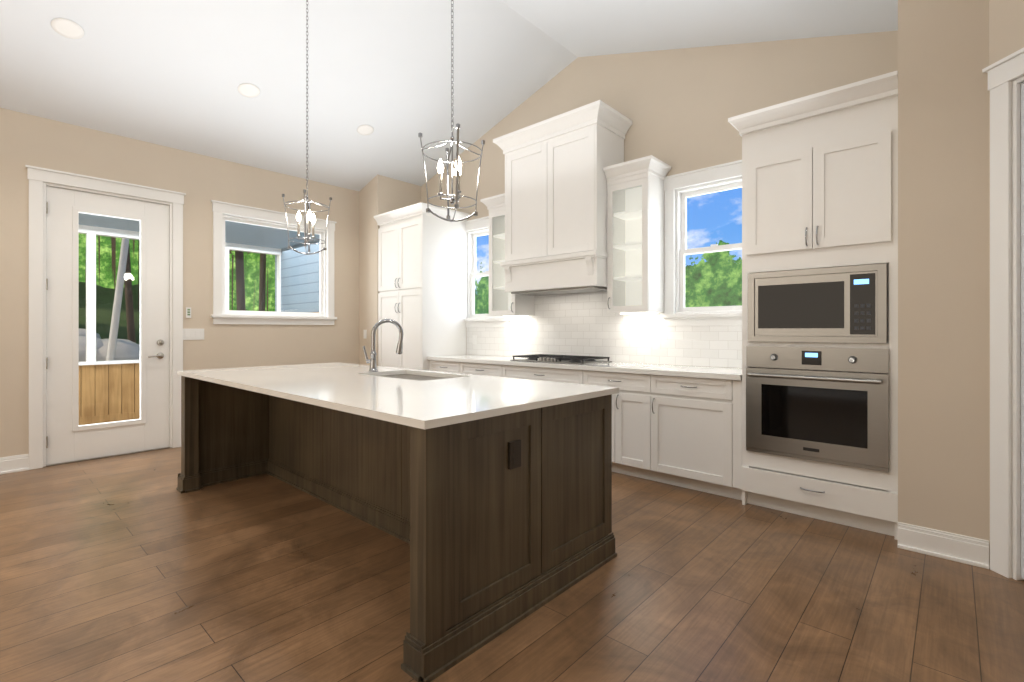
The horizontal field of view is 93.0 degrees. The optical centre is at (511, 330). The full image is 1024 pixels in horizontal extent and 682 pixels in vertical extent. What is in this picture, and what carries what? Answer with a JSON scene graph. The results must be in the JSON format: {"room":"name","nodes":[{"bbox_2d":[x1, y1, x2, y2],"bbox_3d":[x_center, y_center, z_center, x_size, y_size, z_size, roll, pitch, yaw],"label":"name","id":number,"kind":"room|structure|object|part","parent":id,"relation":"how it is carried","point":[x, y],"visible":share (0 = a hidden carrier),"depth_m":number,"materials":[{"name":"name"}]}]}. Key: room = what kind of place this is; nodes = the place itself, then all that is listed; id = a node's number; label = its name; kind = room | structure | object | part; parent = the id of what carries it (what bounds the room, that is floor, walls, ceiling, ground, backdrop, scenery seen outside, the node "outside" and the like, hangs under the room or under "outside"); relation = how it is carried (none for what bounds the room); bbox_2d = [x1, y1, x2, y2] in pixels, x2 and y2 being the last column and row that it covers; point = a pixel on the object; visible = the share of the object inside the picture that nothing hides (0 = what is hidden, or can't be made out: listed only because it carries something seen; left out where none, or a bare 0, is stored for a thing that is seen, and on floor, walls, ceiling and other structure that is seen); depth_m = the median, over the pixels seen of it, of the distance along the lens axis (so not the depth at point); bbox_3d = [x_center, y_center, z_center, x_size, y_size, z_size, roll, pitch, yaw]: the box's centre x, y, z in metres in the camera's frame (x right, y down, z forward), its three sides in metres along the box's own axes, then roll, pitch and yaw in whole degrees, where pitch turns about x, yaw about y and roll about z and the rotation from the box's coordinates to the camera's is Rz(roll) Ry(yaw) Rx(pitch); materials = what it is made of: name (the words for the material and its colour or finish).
{"room":"kitchen","nodes":[
{"label":"kitchen","id":0,"kind":"room"},
{"bbox_2d":[0,0,897,190],"bbox_3d":[-1.585,-2.262,2.004,7.020,1.201,7.640,0,0,42],"label":"ceiling","id":1,"kind":"structure","parent":0,"point":[175,74],"depth_m":4.35,"materials":[{"name":"white paint"}]},
{"bbox_2d":[51,18,84,38],"bbox_3d":[-3.314,-2.248,3.625,0.179,0.059,0.187,0,0,36],"label":"recessed light","id":2,"kind":"object","parent":1,"relation":"in","point":[67,28],"depth_m":3.62,"materials":[{"name":"white plastic"}]},
{"bbox_2d":[238,83,259,97],"bbox_3d":[-2.467,-2.248,4.559,0.179,0.059,0.187,0,0,36],"label":"recessed light","id":3,"kind":"object","parent":1,"relation":"in","point":[245,89],"depth_m":4.56,"materials":[{"name":"white plastic"}]},
{"bbox_2d":[282,0,331,254],"bbox_3d":[-1.566,-1.614,3.715,0.322,2.074,0.322,0,0,42],"label":"pendant lantern","id":4,"kind":"object","parent":1,"relation":"hanging from","point":[310,219],"visible":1,"depth_m":3.71,"materials":[{"name":"silver metal"}]},
{"bbox_2d":[357,125,373,134],"bbox_3d":[-1.648,-2.248,5.463,0.179,0.059,0.187,0,0,36],"label":"recessed light","id":5,"kind":"object","parent":1,"relation":"in","point":[363,129],"depth_m":5.46,"materials":[{"name":"white plastic"}]},
{"bbox_2d":[418,0,484,221],"bbox_3d":[-0.318,-1.584,2.583,0.322,2.014,0.322,0,0,42],"label":"pendant lantern","id":6,"kind":"object","parent":1,"relation":"hanging from","point":[458,166],"visible":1,"depth_m":2.58,"materials":[{"name":"silver metal"}]},
{"bbox_2d":[0,447,1023,681],"bbox_3d":[-1.199,1.228,1.655,8.380,0.001,7.640,0,0,42],"label":"floor","id":7,"kind":"structure","parent":0,"point":[136,567],"depth_m":2.23,"materials":[{"name":"brown wood"}]},
{"bbox_2d":[176,362,618,681],"bbox_3d":[-1.008,0.786,3.204,3.098,0.885,1.324,0,0,42],"label":"kitchen island","id":8,"kind":"object","parent":7,"relation":"on","point":[488,499],"depth_m":2.32,"materials":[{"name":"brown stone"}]},
{"bbox_2d":[362,319,403,371],"bbox_3d":[-0.988,0.112,3.729,0.186,0.400,0.257,0,0,42],"label":"island faucet","id":9,"kind":"object","parent":8,"relation":"on","point":[372,360],"visible":1,"depth_m":3.69,"materials":[{"name":"silver metal"}]},
{"bbox_2d":[360,370,455,381],"bbox_3d":[-0.701,0.452,3.410,0.748,0.240,0.418,0,0,42],"label":"sink","id":10,"kind":"object","parent":8,"relation":"in","point":[403,376],"depth_m":3.46,"materials":[{"name":"silver metal"}]},
{"bbox_2d":[374,202,469,369],"bbox_3d":[-1.169,-0.128,6.256,1.008,2.712,0.761,0,0,42],"label":"pantry cabinet","id":11,"kind":"object","parent":7,"relation":"on","point":[422,276],"visible":0.79,"depth_m":5.99,"materials":[{"name":"white wood"}]},
{"bbox_2d":[427,359,462,373],"bbox_3d":[-0.562,0.791,5.814,0.612,0.874,0.600,0,0,42],"label":"base cabinet","id":12,"kind":"object","parent":7,"relation":"on","point":[434,365],"depth_m":5.60,"materials":[{"name":"white wood"}]},
{"bbox_2d":[463,363,506,376],"bbox_3d":[-0.142,0.791,5.433,0.778,0.874,0.600,0,0,42],"label":"base cabinet","id":13,"kind":"object","parent":7,"relation":"on","point":[487,369],"depth_m":5.16,"materials":[{"name":"white wood"}]},
{"bbox_2d":[507,367,590,384],"bbox_3d":[0.465,0.791,4.883,1.118,0.874,0.600,0,0,42],"label":"base cabinet","id":14,"kind":"object","parent":7,"relation":"on","point":[553,374],"depth_m":4.58,"materials":[{"name":"white wood"}]},
{"bbox_2d":[591,371,658,481],"bbox_3d":[1.071,0.791,4.334,0.773,0.874,0.600,0,0,42],"label":"base cabinet","id":15,"kind":"object","parent":7,"relation":"on","point":[635,409],"depth_m":4.00,"materials":[{"name":"white wood"}]},
{"bbox_2d":[659,375,741,499],"bbox_3d":[1.543,0.791,3.906,0.757,0.874,0.600,0,0,42],"label":"base cabinet","id":16,"kind":"object","parent":7,"relation":"on","point":[679,425],"depth_m":3.63,"materials":[{"name":"white wood"}]},
{"bbox_2d":[427,355,741,378],"bbox_3d":[0.507,0.332,4.825,3.526,0.040,0.630,0,0,42],"label":"countertop","id":17,"kind":"structure","parent":16,"relation":"on","point":[623,368],"depth_m":4.19,"materials":[{"name":"white stone"}]},
{"bbox_2d":[511,354,611,363],"bbox_3d":[0.483,0.287,4.894,0.910,0.048,0.490,0,0,42],"label":"cooktop","id":18,"kind":"object","parent":17,"relation":"in","point":[566,359],"visible":0.98,"depth_m":4.77,"materials":[{"name":"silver metal"}]},
{"bbox_2d":[728,71,897,539],"bbox_3d":[2.088,-0.128,3.342,0.931,2.712,0.703,0,0,42],"label":"tall cabinet","id":19,"kind":"object","parent":7,"relation":"on","point":[820,305],"visible":0.94,"depth_m":3.08,"materials":[{"name":"white wood"}]},
{"bbox_2d":[0,0,1023,567],"bbox_3d":[-1.597,-0.818,2.110,7.180,4.091,7.780,0,0,42],"label":"wall","id":20,"kind":"structure","parent":0,"point":[678,108],"depth_m":4.12,"materials":[{"name":"beige paint"}]},
{"bbox_2d":[0,454,28,473],"bbox_3d":[-5.484,1.158,2.908,0.028,0.140,3.680,0,0,42],"label":"baseboard","id":21,"kind":"structure","parent":20,"relation":"attached to","point":[17,463],"depth_m":4.20,"materials":[{"name":"white wood"}]},
{"bbox_2d":[43,186,171,466],"bbox_3d":[-3.906,-0.037,4.740,0.184,2.528,0.971,0,0,42],"label":"door","id":22,"kind":"structure","parent":20,"relation":"in","point":[69,439],"depth_m":4.63,"materials":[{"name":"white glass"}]},
{"bbox_2d":[186,307,190,317],"bbox_3d":[-3.440,-0.186,5.168,0.020,0.110,0.045,0,0,42],"label":"switch plate","id":23,"kind":"object","parent":20,"relation":"attached to","point":[188,309],"depth_m":5.16,"materials":[{"name":"white plastic"}]},
{"bbox_2d":[183,329,203,339],"bbox_3d":[-3.412,0.042,5.207,0.009,0.120,0.200,0,0,42],"label":"switch plate","id":24,"kind":"object","parent":20,"relation":"attached to","point":[193,334],"depth_m":5.20,"materials":[{"name":"white plastic"}]},
{"bbox_2d":[223,214,325,316],"bbox_3d":[-2.885,-0.737,5.930,0.120,1.126,1.226,0,0,42],"label":"picture window","id":25,"kind":"structure","parent":20,"relation":"in","point":[321,234],"depth_m":5.92,"materials":[{"name":"clear glass"}]},
{"bbox_2d":[363,330,366,338],"bbox_3d":[-1.985,0.053,6.558,0.072,0.120,0.009,0,0,42],"label":"switch plate","id":26,"kind":"object","parent":20,"relation":"attached to","point":[364,331],"depth_m":6.55,"materials":[{"name":"beige plastic"}]},
{"bbox_2d":[468,228,501,317],"bbox_3d":[-0.291,-0.707,6.088,0.666,1.126,0.110,0,0,42],"label":"window","id":27,"kind":"structure","parent":20,"relation":"in","point":[472,256],"depth_m":6.26,"materials":[{"name":"clear glass"}]},
{"bbox_2d":[480,193,533,315],"bbox_3d":[-0.055,-0.823,5.499,0.473,1.322,0.386,0,0,42],"label":"upper cabinet","id":28,"kind":"object","parent":20,"relation":"attached to","point":[502,302],"visible":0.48,"depth_m":5.50,"materials":[{"name":"white wood"}]},
{"bbox_2d":[25,48,1023,579],"bbox_3d":[-0.454,-0.108,3.468,7.029,2.673,3.952,0,0,42],"label":"trim","id":29,"kind":"structure","parent":20,"relation":"attached to","point":[1005,318],"depth_m":4.21,"materials":[{"name":"white wood"}]},
{"bbox_2d":[493,100,631,295],"bbox_3d":[0.476,-1.196,4.887,1.308,1.624,0.579,0,0,42],"label":"range hood","id":30,"kind":"object","parent":20,"relation":"attached to","point":[555,211],"visible":0.9,"depth_m":4.64,"materials":[{"name":"white wood"}]},
{"bbox_2d":[466,291,741,367],"bbox_3d":[0.723,-0.060,5.062,3.526,0.744,0.008,0,0,42],"label":"backsplash","id":31,"kind":"structure","parent":20,"relation":"attached to","point":[581,324],"depth_m":4.89,"materials":[{"name":"tile"}]},
{"bbox_2d":[473,335,476,343],"bbox_3d":[-0.471,0.120,6.135,0.072,0.115,0.007,0,0,42],"label":"electrical outlet plate","id":32,"kind":"object","parent":31,"relation":"attached to","point":[474,336],"depth_m":6.13,"materials":[{"name":"white plastic"}]},
{"bbox_2d":[603,155,670,314],"bbox_3d":[1.137,-0.817,4.418,0.473,1.334,0.386,0,0,42],"label":"upper cabinet","id":33,"kind":"object","parent":20,"relation":"attached to","point":[635,234],"depth_m":4.41,"materials":[{"name":"white wood"}]},
{"bbox_3d":[1.174,-0.155,4.510,0.340,0.011,0.060,0,0,42],"label":"undercabinet light strip","id":34,"kind":"part","parent":33,"relation":"part of","materials":[{"name":"white plastic"}]},
{"bbox_2d":[676,177,741,312],"bbox_3d":[1.769,-0.707,4.221,0.666,1.126,0.110,0,0,42],"label":"window","id":35,"kind":"structure","parent":20,"relation":"in","point":[682,196],"depth_m":4.34,"materials":[{"name":"clear glass"}]},
{"bbox_2d":[898,522,988,568],"bbox_3d":[2.322,1.158,2.628,0.370,0.140,0.028,0,0,42],"label":"baseboard","id":36,"kind":"structure","parent":20,"relation":"attached to","point":[973,551],"depth_m":2.62,"materials":[{"name":"white wood"}]},
{"bbox_2d":[1021,83,1023,578],"bbox_3d":[2.530,0.004,2.014,0.547,2.424,0.554,0,0,42],"label":"pantry door","id":37,"kind":"structure","parent":20,"relation":"in","point":[1022,330],"depth_m":2.37,"materials":[{"name":"white paint"}]},
{"label":"outside","id":38,"kind":"structure","parent":0,"visible":0},
{"bbox_2d":[79,188,741,424],"bbox_3d":[1.786,-5.772,6.480,38.000,18.000,40.000,0,0,42],"label":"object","id":39,"kind":"structure","parent":38,"point":[297,300],"depth_m":10.51,"materials":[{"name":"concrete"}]}
]}

